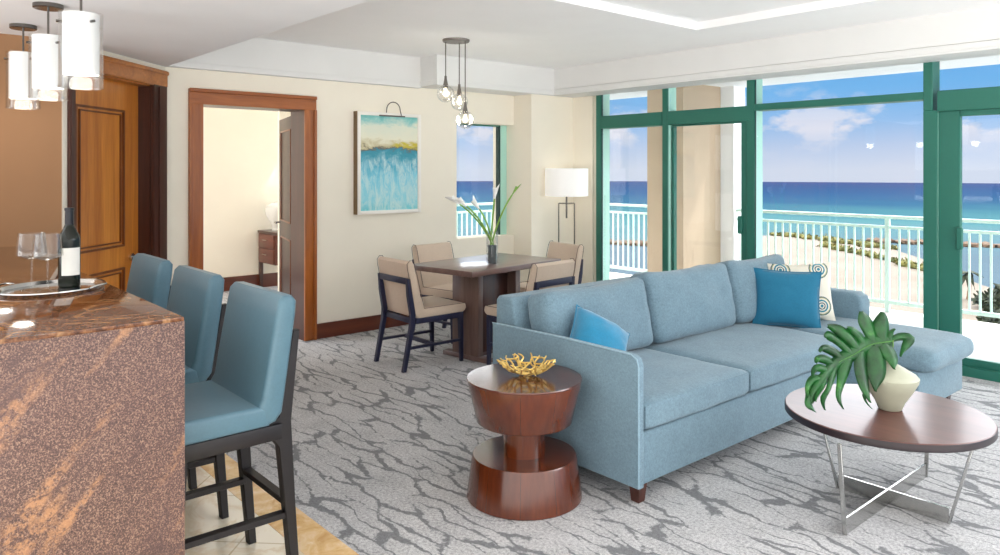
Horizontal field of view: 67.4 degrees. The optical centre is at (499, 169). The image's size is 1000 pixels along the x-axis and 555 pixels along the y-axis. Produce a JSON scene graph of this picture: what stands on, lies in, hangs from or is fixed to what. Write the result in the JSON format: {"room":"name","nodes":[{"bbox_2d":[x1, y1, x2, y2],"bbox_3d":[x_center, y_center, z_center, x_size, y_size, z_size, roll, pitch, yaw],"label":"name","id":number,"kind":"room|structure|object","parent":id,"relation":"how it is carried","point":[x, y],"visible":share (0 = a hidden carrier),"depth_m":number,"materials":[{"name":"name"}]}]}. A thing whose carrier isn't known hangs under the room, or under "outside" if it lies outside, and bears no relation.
{"room":"hotel room","nodes":[
{"label":"hotel room","id":0,"kind":"room"},
{"bbox_2d":[0,33,61,260],"bbox_3d":[-3.866,0.350,3.686,2.986,2.300,0.165,0,0,-41],"label":"wall","id":1,"kind":"structure","parent":0,"point":[30,130],"depth_m":4.49,"materials":[{"name":"brown paint"}]},
{"bbox_2d":[62,50,164,228],"bbox_3d":[-2.752,0.350,5.218,0.220,2.300,1.225,0,0,4],"label":"wall","id":2,"kind":"structure","parent":0,"point":[64,91],"depth_m":4.63,"materials":[{"name":"beige paint"}]},
{"bbox_2d":[76,76,137,290],"bbox_3d":[-2.727,0.435,5.153,0.109,2.130,0.912,0,0,4],"label":"door","id":3,"kind":"structure","parent":2,"relation":"in","point":[106,110],"depth_m":5.21,"materials":[{"name":"brown wood"}]},
{"bbox_2d":[67,75,166,259],"bbox_3d":[-2.670,0.371,5.224,0.130,2.257,1.160,0,0,5],"label":"trim","id":4,"kind":"structure","parent":2,"relation":"attached to","point":[152,99],"depth_m":5.60,"materials":[{"name":"brown wood"}]},
{"bbox_2d":[94,54,168,86],"bbox_3d":[-2.663,-0.694,5.223,0.136,0.137,1.160,0,0,4],"label":"trim","id":5,"kind":"structure","parent":2,"relation":"attached to","point":[111,69],"depth_m":5.29,"materials":[{"name":"brown wood"}]},
{"bbox_2d":[0,0,368,66],"bbox_3d":[-1.415,-1.020,2.281,2.850,0.440,7.300,0,0,-41],"label":"ceiling","id":6,"kind":"structure","parent":0,"point":[164,33],"depth_m":4.01,"materials":[{"name":"grey paint"}]},
{"bbox_2d":[4,23,37,99],"bbox_3d":[-2.637,-0.570,4.144,0.174,0.460,0.171,0,0,-41],"label":"pendant light","id":7,"kind":"object","parent":6,"relation":"hanging from","point":[20,62],"visible":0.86,"depth_m":4.09,"materials":[{"name":"white glass"}]},
{"bbox_2d":[26,1,63,89],"bbox_3d":[-2.185,-0.570,3.623,0.174,0.460,0.171,0,0,-41],"label":"pendant light","id":8,"kind":"object","parent":6,"relation":"hanging from","point":[47,74],"visible":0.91,"depth_m":3.57,"materials":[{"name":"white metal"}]},
{"bbox_2d":[56,0,99,76],"bbox_3d":[-1.740,-0.570,3.109,0.174,0.460,0.171,0,0,-41],"label":"pendant light","id":9,"kind":"object","parent":6,"relation":"hanging from","point":[80,29],"visible":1,"depth_m":3.06,"materials":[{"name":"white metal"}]},
{"bbox_2d":[203,107,277,276],"bbox_3d":[-3.940,0.200,8.933,3.750,2.600,0.140,0,0,-41],"label":"wall","id":10,"kind":"structure","parent":0,"point":[240,146],"depth_m":9.40,"materials":[{"name":"beige paint"}]},
{"bbox_2d":[223,272,277,290],"bbox_3d":[-3.942,1.415,8.821,3.600,0.170,0.025,0,0,-41],"label":"baseboard","id":11,"kind":"structure","parent":10,"relation":"attached to","point":[269,279],"depth_m":9.52,"materials":[{"name":"brown wood"}]},
{"bbox_2d":[185,466,303,554],"bbox_3d":[-1.849,1.510,1.705,3.240,0.020,7.000,0,0,-41],"label":"floor","id":12,"kind":"structure","parent":0,"point":[201,513],"depth_m":3.14,"materials":[{"name":"beige tile"}]},
{"bbox_2d":[0,246,184,554],"bbox_3d":[-2.362,0.975,2.973,1.226,1.050,2.852,0,0,-41],"label":"bar counter","id":13,"kind":"object","parent":12,"relation":"on","point":[92,384],"depth_m":2.16,"materials":[{"name":"stone"}]},
{"bbox_2d":[0,278,106,298],"bbox_3d":[-1.682,0.438,2.810,0.388,0.025,0.399,0,0,0],"label":"serving tray","id":14,"kind":"object","parent":13,"relation":"on","point":[47,288],"visible":0.88,"depth_m":2.81,"materials":[{"name":"silver metal"}]},
{"bbox_2d":[58,208,80,286],"bbox_3d":[-1.662,0.296,2.893,0.077,0.303,0.078,0,0,-41],"label":"wine bottle","id":15,"kind":"object","parent":14,"relation":"on","point":[69,242],"visible":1,"depth_m":2.87,"materials":[{"name":"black glass"}]},
{"bbox_2d":[0,246,183,343],"bbox_3d":[-2.363,0.465,2.974,1.225,0.030,2.850,0,0,-41],"label":"countertop","id":16,"kind":"structure","parent":13,"relation":"on","point":[109,307],"depth_m":2.42,"materials":[{"name":"stone"}]},
{"bbox_2d":[126,253,172,308],"bbox_3d":[-1.930,0.973,3.760,0.464,1.052,0.470,0,0,-41],"label":"bar stool","id":17,"kind":"object","parent":12,"relation":"on","point":[150,276],"visible":0.12,"depth_m":3.74,"materials":[{"name":"blue leather"}]},
{"bbox_2d":[167,265,228,518],"bbox_3d":[-1.484,0.973,3.246,0.464,1.052,0.470,0,0,-41],"label":"bar stool","id":18,"kind":"object","parent":12,"relation":"on","point":[196,295],"visible":0.2,"depth_m":3.20,"materials":[{"name":"blue leather"}]},
{"bbox_2d":[185,281,298,554],"bbox_3d":[-1.039,0.973,2.732,0.464,1.052,0.470,0,0,-41],"label":"bar stool","id":19,"kind":"object","parent":12,"relation":"on","point":[247,402],"visible":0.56,"depth_m":2.69,"materials":[{"name":"blue leather"}]},
{"bbox_2d":[200,454,358,554],"bbox_3d":[-0.565,1.510,2.819,0.160,0.021,7.000,0,0,-41],"label":"floor","id":20,"kind":"structure","parent":0,"point":[313,539],"depth_m":3.16,"materials":[{"name":"stone"}]},
{"bbox_2d":[278,111,290,290],"bbox_3d":[-2.139,0.290,8.767,0.945,2.420,0.050,0,0,-41],"label":"wall","id":21,"kind":"structure","parent":0,"point":[281,115],"depth_m":8.46,"materials":[{"name":"beige paint"}]},
{"bbox_2d":[165,67,513,323],"bbox_3d":[-1.301,0.200,7.111,3.650,2.600,0.250,0,0,-41],"label":"wall","id":22,"kind":"structure","parent":0,"point":[349,246],"depth_m":6.89,"materials":[{"name":"beige paint"}]},
{"bbox_2d":[188,103,316,340],"bbox_3d":[-2.041,0.485,6.278,1.098,2.030,0.040,0,0,-41],"label":"trim","id":23,"kind":"structure","parent":22,"relation":"attached to","point":[195,111],"depth_m":6.57,"materials":[{"name":"brown wood"}]},
{"bbox_2d":[188,88,316,109],"bbox_3d":[-2.040,-0.587,6.277,1.098,0.124,0.042,0,0,-41],"label":"trim","id":24,"kind":"structure","parent":22,"relation":"attached to","point":[195,95],"depth_m":6.23,"materials":[{"name":"brown wood"}]},
{"bbox_2d":[203,104,303,340],"bbox_3d":[-2.138,0.472,6.392,0.945,2.055,0.260,0,0,-41],"label":"trim","id":25,"kind":"structure","parent":22,"relation":"attached to","point":[297,116],"depth_m":6.66,"materials":[{"name":"brown wood"}]},
{"bbox_2d":[274,116,290,294],"bbox_3d":[-2.058,0.495,7.172,0.109,1.990,0.820,0,0,-25],"label":"door","id":26,"kind":"structure","parent":22,"relation":"in","point":[284,221],"depth_m":7.20,"materials":[{"name":"brown wood"}]},
{"bbox_2d":[166,38,420,88],"bbox_3d":[-1.682,-0.950,6.572,2.370,0.300,0.065,0,0,-41],"label":"ceiling","id":27,"kind":"structure","parent":22,"relation":"attached to","point":[256,56],"depth_m":6.56,"materials":[{"name":"white paint"}]},
{"bbox_2d":[317,314,408,338],"bbox_3d":[-1.209,1.433,7.012,3.640,0.135,0.020,0,0,-41],"label":"baseboard","id":28,"kind":"structure","parent":22,"relation":"attached to","point":[368,323],"depth_m":6.88,"materials":[{"name":"brown wood"}]},
{"bbox_2d":[353,102,420,214],"bbox_3d":[-1.052,-0.120,7.107,0.714,1.060,0.082,0,0,-41],"label":"framed painting","id":29,"kind":"object","parent":22,"relation":"attached to","point":[386,146],"visible":1,"depth_m":7.08,"materials":[{"name":"paper"}]},
{"bbox_2d":[379,102,404,116],"bbox_3d":[-1.033,-0.577,7.108,0.280,0.147,0.056,0,0,-41],"label":"picture light","id":30,"kind":"object","parent":29,"relation":"attached to","point":[381,114],"depth_m":7.10,"materials":[{"name":"grey metal"}]},
{"bbox_2d":[457,123,505,234],"bbox_3d":[-0.245,0.110,8.059,0.789,1.200,0.060,0,0,-41],"label":"window","id":31,"kind":"structure","parent":22,"relation":"in","point":[500,130],"depth_m":8.25,"materials":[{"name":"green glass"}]},
{"bbox_2d":[493,94,572,281],"bbox_3d":[0.435,0.200,8.497,0.810,2.600,0.630,0,0,-41],"label":"wall","id":32,"kind":"structure","parent":0,"point":[540,138],"depth_m":8.15,"materials":[{"name":"beige paint"}]},
{"bbox_2d":[420,54,572,97],"bbox_3d":[0.022,-0.955,7.874,1.930,0.290,0.330,0,0,-41],"label":"trim","id":33,"kind":"structure","parent":32,"relation":"attached to","point":[482,76],"depth_m":7.54,"materials":[{"name":"white paint"}]},
{"bbox_2d":[553,5,999,97],"bbox_3d":[2.926,-0.954,5.704,0.345,0.292,6.785,0,0,-41],"label":"soffit","id":34,"kind":"object","parent":32,"relation":"attached to","point":[971,33],"depth_m":6.04,"materials":[{"name":"white paint"}]},
{"bbox_2d":[573,96,595,283],"bbox_3d":[3.091,0.200,5.923,0.170,2.600,6.900,0,0,-41],"label":"wall","id":35,"kind":"structure","parent":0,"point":[584,108],"depth_m":8.26,"materials":[{"name":"beige paint"}]},
{"bbox_2d":[596,88,675,280],"bbox_3d":[1.404,0.280,7.833,0.155,2.440,0.943,0,0,-41],"label":"window","id":36,"kind":"structure","parent":35,"relation":"attached to","point":[605,122],"depth_m":8.01,"materials":[{"name":"green metal"}]},
{"bbox_2d":[667,79,762,270],"bbox_3d":[2.022,0.280,7.121,0.155,2.440,0.942,0,0,-41],"label":"door","id":37,"kind":"structure","parent":35,"relation":"attached to","point":[745,115],"depth_m":6.80,"materials":[{"name":"green metal"}]},
{"bbox_2d":[754,61,939,329],"bbox_3d":[2.822,0.280,6.202,0.150,2.440,1.495,0,0,-41],"label":"window","id":38,"kind":"structure","parent":35,"relation":"attached to","point":[931,70],"depth_m":5.63,"materials":[{"name":"green metal"}]},
{"bbox_2d":[937,86,999,382],"bbox_3d":[3.804,0.280,5.065,0.155,2.440,1.570,0,0,-41],"label":"door","id":39,"kind":"structure","parent":35,"relation":"attached to","point":[952,105],"depth_m":5.52,"materials":[{"name":"green metal"}]},
{"bbox_2d":[222,286,999,554],"bbox_3d":[0.134,1.510,5.662,4.620,0.020,10.380,0,0,-41],"label":"floor","id":40,"kind":"structure","parent":0,"point":[382,454],"depth_m":3.56,"materials":[{"name":"grey carpet"}]},
{"bbox_2d":[258,229,277,286],"bbox_3d":[-2.545,1.131,9.281,0.526,0.735,1.100,0,0,-41],"label":"desk","id":41,"kind":"object","parent":40,"relation":"on","point":[267,239],"visible":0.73,"depth_m":9.33,"materials":[{"name":"brown wood"}]},
{"bbox_2d":[265,202,277,230],"bbox_3d":[-2.826,0.583,9.488,0.280,0.360,0.280,0,0,-41],"label":"vase","id":42,"kind":"object","parent":41,"relation":"on","point":[271,210],"visible":0.66,"depth_m":9.39,"materials":[{"name":"white ceramic"}]},
{"bbox_2d":[374,255,465,372],"bbox_3d":[-0.628,1.086,5.889,0.577,0.826,0.450,0,0,-39],"label":"dining chair","id":43,"kind":"object","parent":40,"relation":"on","point":[399,293],"visible":1,"depth_m":5.77,"materials":[{"name":"beige fabric"}]},
{"bbox_2d":[412,241,453,343],"bbox_3d":[-0.460,1.086,6.783,0.577,0.826,0.450,0,0,41],"label":"dining chair","id":44,"kind":"object","parent":40,"relation":"on","point":[435,284],"visible":0.5,"depth_m":6.78,"materials":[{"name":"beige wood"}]},
{"bbox_2d":[413,253,560,363],"bbox_3d":[-0.108,1.125,6.154,0.700,0.749,1.100,0,0,41],"label":"dining table","id":45,"kind":"object","parent":40,"relation":"on","point":[478,283],"visible":0.62,"depth_m":5.97,"materials":[{"name":"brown wood"}]},
{"bbox_2d":[487,245,496,262],"bbox_3d":[-0.062,0.620,5.995,0.096,0.260,0.096,0,0,-41],"label":"flower vase","id":46,"kind":"object","parent":45,"relation":"on","point":[491,253],"visible":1,"depth_m":5.97,"materials":[{"name":"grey glass"}]},
{"bbox_2d":[445,195,489,239],"bbox_3d":[-0.242,0.413,6.037,0.406,0.419,0.055,0,0,6],"label":"calla lily","id":47,"kind":"object","parent":46,"relation":"in","point":[448,198],"visible":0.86,"depth_m":6.03,"materials":[{"name":"white plant"}]},
{"bbox_2d":[445,195,459,203],"bbox_3d":[-0.384,0.242,6.056,0.123,0.076,0.053,0,0,-8],"label":"flower","id":48,"kind":"object","parent":47,"relation":"on","point":[449,198],"depth_m":6.04,"materials":[{"name":"white plant"}]},
{"bbox_2d":[452,197,493,244],"bbox_3d":[-0.209,0.416,5.951,0.343,0.413,0.055,0,0,-8],"label":"calla lily","id":49,"kind":"object","parent":46,"relation":"in","point":[460,200],"visible":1,"depth_m":5.95,"materials":[{"name":"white plant"}]},
{"bbox_2d":[452,197,466,205],"bbox_3d":[-0.322,0.250,5.933,0.117,0.081,0.053,0,0,8],"label":"flower","id":50,"kind":"object","parent":49,"relation":"on","point":[460,200],"depth_m":5.93,"materials":[{"name":"white plant"}]},
{"bbox_2d":[471,195,493,243],"bbox_3d":[-0.143,0.411,6.042,0.222,0.422,0.054,0,0,37],"label":"calla lily","id":51,"kind":"object","parent":46,"relation":"in","point":[474,202],"visible":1,"depth_m":6.06,"materials":[{"name":"white plant"}]},
{"bbox_2d":[471,195,479,208],"bbox_3d":[-0.204,0.261,6.084,0.051,0.121,0.077,0,0,-41],"label":"flower","id":52,"kind":"object","parent":51,"relation":"on","point":[474,202],"depth_m":6.07,"materials":[{"name":"white plant"}]},
{"bbox_2d":[490,184,499,244],"bbox_3d":[-0.043,0.363,5.969,0.057,0.516,0.095,0,0,-41],"label":"calla lily","id":53,"kind":"object","parent":46,"relation":"in","point":[495,190],"visible":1,"depth_m":5.97,"materials":[{"name":"white plant"}]},
{"bbox_2d":[492,184,499,198],"bbox_3d":[-0.031,0.168,5.955,0.057,0.125,0.060,0,0,-41],"label":"flower","id":54,"kind":"object","parent":53,"relation":"on","point":[495,190],"depth_m":5.95,"materials":[{"name":"white plant"}]},
{"bbox_2d":[492,184,520,241],"bbox_3d":[0.046,0.365,6.026,0.262,0.513,0.030,0,0,-11],"label":"calla lily","id":55,"kind":"object","parent":46,"relation":"in","point":[516,187],"visible":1,"depth_m":6.02,"materials":[{"name":"green plant"}]},
{"bbox_2d":[467,362,581,520],"bbox_3d":[0.112,1.226,3.466,0.532,0.545,0.532,0,0,-41],"label":"side table","id":56,"kind":"object","parent":40,"relation":"on","point":[522,474],"visible":0.98,"depth_m":3.28,"materials":[{"name":"brown wood"}]},
{"bbox_2d":[496,353,555,377],"bbox_3d":[0.126,0.914,3.479,0.269,0.080,0.263,0,0,27],"label":"bowl","id":57,"kind":"object","parent":56,"relation":"on","point":[521,370],"visible":1,"depth_m":3.50,"materials":[{"name":"gold metal"}]},
{"bbox_2d":[484,258,575,364],"bbox_3d":[0.237,1.086,5.729,0.577,0.826,0.450,0,0,44],"label":"dining chair","id":58,"kind":"object","parent":40,"relation":"on","point":[557,273],"visible":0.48,"depth_m":5.59,"materials":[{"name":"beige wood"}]},
{"bbox_2d":[520,240,583,291],"bbox_3d":[0.424,1.086,6.848,0.577,0.826,0.450,0,0,-33],"label":"dining chair","id":59,"kind":"object","parent":40,"relation":"on","point":[563,251],"visible":0.28,"depth_m":6.84,"materials":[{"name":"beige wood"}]},
{"bbox_2d":[545,168,587,243],"bbox_3d":[0.717,0.742,8.080,0.464,1.515,0.464,0,0,-41],"label":"floor lamp","id":60,"kind":"object","parent":40,"relation":"on","point":[559,182],"visible":0.83,"depth_m":7.88,"materials":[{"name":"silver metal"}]},
{"bbox_2d":[492,254,973,503],"bbox_3d":[1.500,1.056,4.444,2.830,0.887,1.510,0,0,-41],"label":"sectional sofa","id":61,"kind":"object","parent":40,"relation":"on","point":[694,379],"visible":0.8,"depth_m":4.02,"materials":[{"name":"blue fabric"}]},
{"bbox_2d":[528,278,652,350],"bbox_3d":[0.521,0.847,4.203,0.851,0.420,0.284,0,0,-41],"label":"cushion","id":62,"kind":"object","parent":61,"relation":"on","point":[626,303],"depth_m":4.13,"materials":[{"name":"blue fabric"}]},
{"bbox_2d":[570,304,629,350],"bbox_3d":[0.501,0.902,3.856,0.382,0.390,0.280,0,0,0],"label":"throw pillow","id":63,"kind":"object","parent":61,"relation":"on","point":[588,326],"visible":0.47,"depth_m":3.81,"materials":[{"name":"teal fabric"}]},
{"bbox_2d":[630,263,735,343],"bbox_3d":[1.179,0.836,4.773,0.873,0.446,0.282,0,0,-41],"label":"cushion","id":64,"kind":"object","parent":61,"relation":"on","point":[685,305],"depth_m":4.62,"materials":[{"name":"blue fabric"}]},
{"bbox_2d":[627,348,748,428],"bbox_3d":[0.710,1.098,3.936,0.876,0.152,0.836,0,0,-41],"label":"seat cushion","id":65,"kind":"object","parent":61,"relation":"on","point":[678,388],"depth_m":3.71,"materials":[{"name":"blue fabric"}]},
{"bbox_2d":[646,322,841,390],"bbox_3d":[1.477,1.098,4.600,1.157,0.151,0.837,0,0,-41],"label":"seat cushion","id":66,"kind":"object","parent":61,"relation":"on","point":[773,357],"depth_m":4.35,"materials":[{"name":"blue fabric"}]},
{"bbox_2d":[719,254,784,323],"bbox_3d":[1.792,0.837,5.305,0.740,0.445,0.283,0,0,-41],"label":"cushion","id":67,"kind":"object","parent":61,"relation":"on","point":[741,273],"depth_m":5.06,"materials":[{"name":"blue fabric"}]},
{"bbox_2d":[752,267,821,327],"bbox_3d":[1.930,0.865,5.048,0.448,0.392,0.162,0,0,16],"label":"throw pillow","id":68,"kind":"object","parent":61,"relation":"on","point":[784,298],"visible":1,"depth_m":5.00,"materials":[{"name":"teal fabric"}]},
{"bbox_2d":[767,262,835,320],"bbox_3d":[2.090,0.845,5.207,0.424,0.407,0.157,0,0,4],"label":"throw pillow","id":69,"kind":"object","parent":61,"relation":"on","point":[825,300],"visible":0.27,"depth_m":5.17,"materials":[{"name":"fabric"}]},
{"bbox_2d":[772,316,973,372],"bbox_3d":[2.346,1.116,5.041,0.734,0.164,1.305,0,0,-41],"label":"cushion","id":70,"kind":"object","parent":61,"relation":"on","point":[932,351],"depth_m":4.58,"materials":[{"name":"blue fabric"}]},
{"bbox_2d":[785,384,997,535],"bbox_3d":[1.731,1.289,3.369,0.846,0.421,0.846,0,0,4],"label":"coffee table","id":71,"kind":"object","parent":40,"relation":"on","point":[927,423],"visible":0.9,"depth_m":3.23,"materials":[{"name":"brown wood"}]},
{"bbox_2d":[869,361,919,411],"bbox_3d":[1.760,0.967,3.386,0.238,0.222,0.238,0,0,-41],"label":"ceramic vase","id":72,"kind":"object","parent":71,"relation":"on","point":[898,385],"visible":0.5,"depth_m":3.31,"materials":[{"name":"beige ceramic"}]},
{"bbox_2d":[804,310,914,411],"bbox_3d":[1.572,0.832,3.295,0.559,0.398,0.151,0,0,-13],"label":"monstera leaf","id":73,"kind":"object","parent":72,"relation":"in","point":[870,353],"visible":1,"depth_m":3.31,"materials":[{"name":"green plant"}]},
{"bbox_2d":[255,0,999,68],"bbox_3d":[1.327,-1.160,4.691,4.450,0.120,7.350,0,0,-41],"label":"ceiling","id":74,"kind":"structure","parent":0,"point":[552,34],"depth_m":5.67,"materials":[{"name":"white paint"}]},
{"bbox_2d":[442,37,469,122],"bbox_3d":[-0.366,-0.723,6.319,0.266,0.754,0.296,0,0,-41],"label":"globe pendant","id":75,"kind":"object","parent":74,"relation":"hanging from","point":[453,40],"visible":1,"depth_m":6.32,"materials":[{"name":"brown metal"}]},
{"bbox_2d":[443,76,447,87],"bbox_3d":[-0.459,-0.745,6.336,0.044,0.100,0.044,0,0,-41],"label":"socket","id":76,"kind":"object","parent":75,"relation":"attached to","point":[445,85],"depth_m":6.32,"materials":[{"name":"grey metal"}]},
{"bbox_2d":[457,84,461,95],"bbox_3d":[-0.346,-0.680,6.386,0.044,0.100,0.044,0,0,-41],"label":"socket","id":77,"kind":"object","parent":75,"relation":"attached to","point":[459,93],"depth_m":6.37,"materials":[{"name":"grey metal"}]},
{"bbox_2d":[463,102,467,113],"bbox_3d":[-0.291,-0.520,6.286,0.044,0.100,0.044,0,0,-41],"label":"socket","id":78,"kind":"object","parent":75,"relation":"attached to","point":[465,111],"depth_m":6.27,"materials":[{"name":"grey metal"}]},
{"bbox_2d":[647,85,720,271],"bbox_3d":[2.337,0.235,9.517,0.800,2.590,0.540,0,0,-41],"label":"pier","id":79,"kind":"object","parent":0,"point":[699,146],"visible":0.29,"depth_m":9.31,"materials":[{"name":"beige paint"}]},
{"bbox_2d":[721,86,744,261],"bbox_3d":[2.799,0.235,9.793,0.260,2.590,0.730,0,0,-41],"label":"wall","id":80,"kind":"structure","parent":0,"point":[731,96],"depth_m":9.49,"materials":[{"name":"white paint"}]},
{"bbox_2d":[610,55,999,99],"bbox_3d":[2.573,-1.180,7.260,4.000,0.240,10.000,0,0,-41],"label":"ceiling","id":81,"kind":"structure","parent":0,"point":[989,60],"depth_m":8.24,"materials":[{"name":"white paint"}]},
{"bbox_2d":[610,272,999,361],"bbox_3d":[2.561,1.625,7.250,3.870,0.190,10.000,0,0,-41],"label":"floor","id":82,"kind":"structure","parent":0,"point":[985,336],"depth_m":7.24,"materials":[{"name":"tile"}]},
{"bbox_2d":[457,202,492,235],"bbox_3d":[-0.645,1.010,10.850,3.640,1.040,0.060,0,0,-41],"label":"balcony railing","id":83,"kind":"object","parent":82,"relation":"on","point":[490,203],"visible":0.03,"depth_m":11.05,"materials":[{"name":"white metal"}]},
{"bbox_2d":[610,203,646,271],"bbox_3d":[1.625,1.010,11.025,0.060,1.040,2.650,0,0,-41],"label":"balcony railing","id":84,"kind":"object","parent":82,"relation":"on","point":[622,267],"visible":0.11,"depth_m":10.77,"materials":[{"name":"white metal"}]},
{"bbox_2d":[736,209,999,317],"bbox_3d":[5.012,1.010,7.118,0.060,1.040,6.190,0,0,-41],"label":"balcony railing","id":85,"kind":"object","parent":82,"relation":"on","point":[886,301],"visible":0.61,"depth_m":8.12,"materials":[{"name":"white metal"}]},
{"label":"outside","id":86,"kind":"structure","parent":0,"visible":0},
{"bbox_2d":[763,236,993,320],"bbox_3d":[72.037,22.000,140.549,173.000,1.000,158.000,0,0,-41],"label":"beach","id":87,"kind":"structure","parent":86,"point":[893,253],"depth_m":157.32},
{"bbox_2d":[769,232,781,235],"bbox_3d":[90.531,20.879,245.916,4.812,2.135,5.272,0,0,-41],"label":"shrub","id":88,"kind":"object","parent":87,"relation":"on","point":[771,233],"visible":0.71,"depth_m":245.01,"materials":[{"name":"green plant"}]},
{"bbox_2d":[781,231,796,236],"bbox_3d":[94.229,20.996,242.080,5.860,2.636,6.859,0,0,-41],"label":"shrub","id":89,"kind":"object","parent":87,"relation":"on","point":[786,234],"visible":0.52,"depth_m":240.89,"materials":[{"name":"green plant"}]},
{"bbox_2d":[792,232,809,237],"bbox_3d":[96.025,20.823,237.622,4.782,2.610,5.918,0,0,-41],"label":"shrub","id":90,"kind":"object","parent":87,"relation":"on","point":[802,233],"visible":0.18,"depth_m":237.39,"materials":[{"name":"green plant"}]},
{"bbox_2d":[800,234,819,239],"bbox_3d":[96.340,20.994,233.466,4.813,2.238,6.093,0,0,-41],"label":"shrub","id":91,"kind":"object","parent":87,"relation":"on","point":[808,235],"visible":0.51,"depth_m":232.40,"materials":[{"name":"green plant"}]},
{"bbox_2d":[816,241,834,247],"bbox_3d":[91.424,20.999,209.926,4.685,2.611,5.000,0,0,-41],"label":"shrub","id":92,"kind":"object","parent":87,"relation":"on","point":[824,243],"visible":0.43,"depth_m":208.83,"materials":[{"name":"green plant"}]},
{"bbox_2d":[816,233,839,240],"bbox_3d":[99.958,20.865,227.749,5.538,3.052,7.308,0,0,-41],"label":"shrub","id":93,"kind":"object","parent":87,"relation":"on","point":[824,238],"visible":0.28,"depth_m":226.96,"materials":[{"name":"green plant"}]},
{"bbox_2d":[827,236,848,242],"bbox_3d":[100.226,20.948,222.416,5.300,2.517,6.492,0,0,-41],"label":"shrub","id":94,"kind":"object","parent":87,"relation":"on","point":[833,240],"visible":0.28,"depth_m":221.65,"materials":[{"name":"green plant"}]},
{"bbox_2d":[832,245,852,250],"bbox_3d":[91.550,21.023,199.607,3.934,2.404,5.496,0,0,-41],"label":"shrub","id":95,"kind":"object","parent":87,"relation":"on","point":[841,248],"visible":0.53,"depth_m":198.68,"materials":[{"name":"green plant"}]},
{"bbox_2d":[839,238,856,243],"bbox_3d":[101.366,20.923,218.636,4.572,2.386,6.377,0,0,-41],"label":"shrub","id":96,"kind":"object","parent":87,"relation":"on","point":[842,241],"visible":0.59,"depth_m":217.86,"materials":[{"name":"green plant"}]},
{"bbox_2d":[852,239,869,245],"bbox_3d":[103.232,20.917,213.527,5.229,2.578,6.433,0,0,-41],"label":"shrub","id":97,"kind":"object","parent":87,"relation":"on","point":[858,242],"visible":0.16,"depth_m":213.00,"materials":[{"name":"green plant"}]},
{"bbox_2d":[856,248,869,254],"bbox_3d":[92.319,20.986,191.061,4.644,2.406,4.785,0,0,-41],"label":"shrub","id":98,"kind":"object","parent":87,"relation":"on","point":[860,249],"visible":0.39,"depth_m":190.56,"materials":[{"name":"green plant"}]},
{"bbox_2d":[860,250,870,255],"bbox_3d":[91.915,21.000,187.672,3.610,1.865,3.531,0,0,-41],"label":"shrub","id":99,"kind":"object","parent":87,"relation":"on","point":[865,252],"visible":0.48,"depth_m":187.19,"materials":[{"name":"green plant"}]},
{"bbox_2d":[857,240,884,247],"bbox_3d":[103.452,20.857,208.772,6.065,2.943,7.404,0,0,-41],"label":"shrub","id":100,"kind":"object","parent":87,"relation":"on","point":[866,244],"visible":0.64,"depth_m":207.66,"materials":[{"name":"green plant"}]},
{"bbox_2d":[866,251,883,258],"bbox_3d":[91.839,21.031,183.297,3.708,2.058,4.248,0,0,-41],"label":"shrub","id":101,"kind":"object","parent":87,"relation":"on","point":[875,254],"visible":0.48,"depth_m":182.90,"materials":[{"name":"green plant"}]},
{"bbox_2d":[877,243,897,249],"bbox_3d":[106.048,20.923,204.249,4.093,2.103,5.416,0,0,-41],"label":"shrub","id":102,"kind":"object","parent":87,"relation":"on","point":[893,247],"visible":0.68,"depth_m":203.49,"materials":[{"name":"green plant"}]},
{"bbox_2d":[894,257,914,266],"bbox_3d":[90.902,20.924,167.335,5.092,2.736,5.173,0,0,-41],"label":"shrub","id":103,"kind":"object","parent":87,"relation":"on","point":[904,263],"visible":0.46,"depth_m":166.78,"materials":[{"name":"green plant"}]},
{"bbox_2d":[907,262,921,268],"bbox_3d":[90.435,20.940,163.823,3.075,1.825,3.718,0,0,-41],"label":"shrub","id":104,"kind":"object","parent":87,"relation":"on","point":[913,266],"visible":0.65,"depth_m":163.39,"materials":[{"name":"green plant"}]},
{"bbox_2d":[962,270,983,299],"bbox_3d":[77.788,19.137,124.714,4.620,4.791,4.593,0,0,-41],"label":"palm tree","id":105,"kind":"object","parent":87,"relation":"on","point":[965,276],"visible":0.52,"depth_m":124.09,"materials":[{"name":"green plant"}]},
{"bbox_2d":[971,283,999,308],"bbox_3d":[76.424,19.441,115.241,6.011,4.758,7.522,0,0,-41],"label":"bush","id":106,"kind":"object","parent":87,"relation":"on","point":[996,291],"visible":0.76,"depth_m":114.96,"materials":[{"name":"green plant"}]},
{"bbox_2d":[976,306,999,323],"bbox_3d":[67.846,20.122,102.018,5.362,3.315,5.410,0,0,-41],"label":"bush","id":107,"kind":"object","parent":87,"relation":"on","point":[995,309],"visible":0.56,"depth_m":101.60,"materials":[{"name":"green plant"}]},
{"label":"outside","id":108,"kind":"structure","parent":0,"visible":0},
{"bbox_2d":[457,181,999,287],"bbox_3d":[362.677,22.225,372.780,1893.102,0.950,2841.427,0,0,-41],"label":"sea","id":109,"kind":"structure","parent":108,"point":[979,200],"depth_m":435.02,"materials":[{"name":"liquid"}]},
{"bbox_2d":[610,239,646,245],"bbox_3d":[40.486,21.368,217.502,30.824,2.791,57.810,0,0,-41],"label":"rock breakwater","id":110,"kind":"object","parent":109,"relation":"in","point":[620,241],"visible":0.13,"depth_m":216.99,"materials":[{"name":"stone"}]},
{"bbox_2d":[865,237,999,247],"bbox_3d":[145.185,21.326,208.083,29.865,2.911,75.838,0,0,-41],"label":"rock breakwater","id":111,"kind":"object","parent":109,"relation":"in","point":[985,244],"visible":0.38,"depth_m":218.40,"materials":[{"name":"stone"}]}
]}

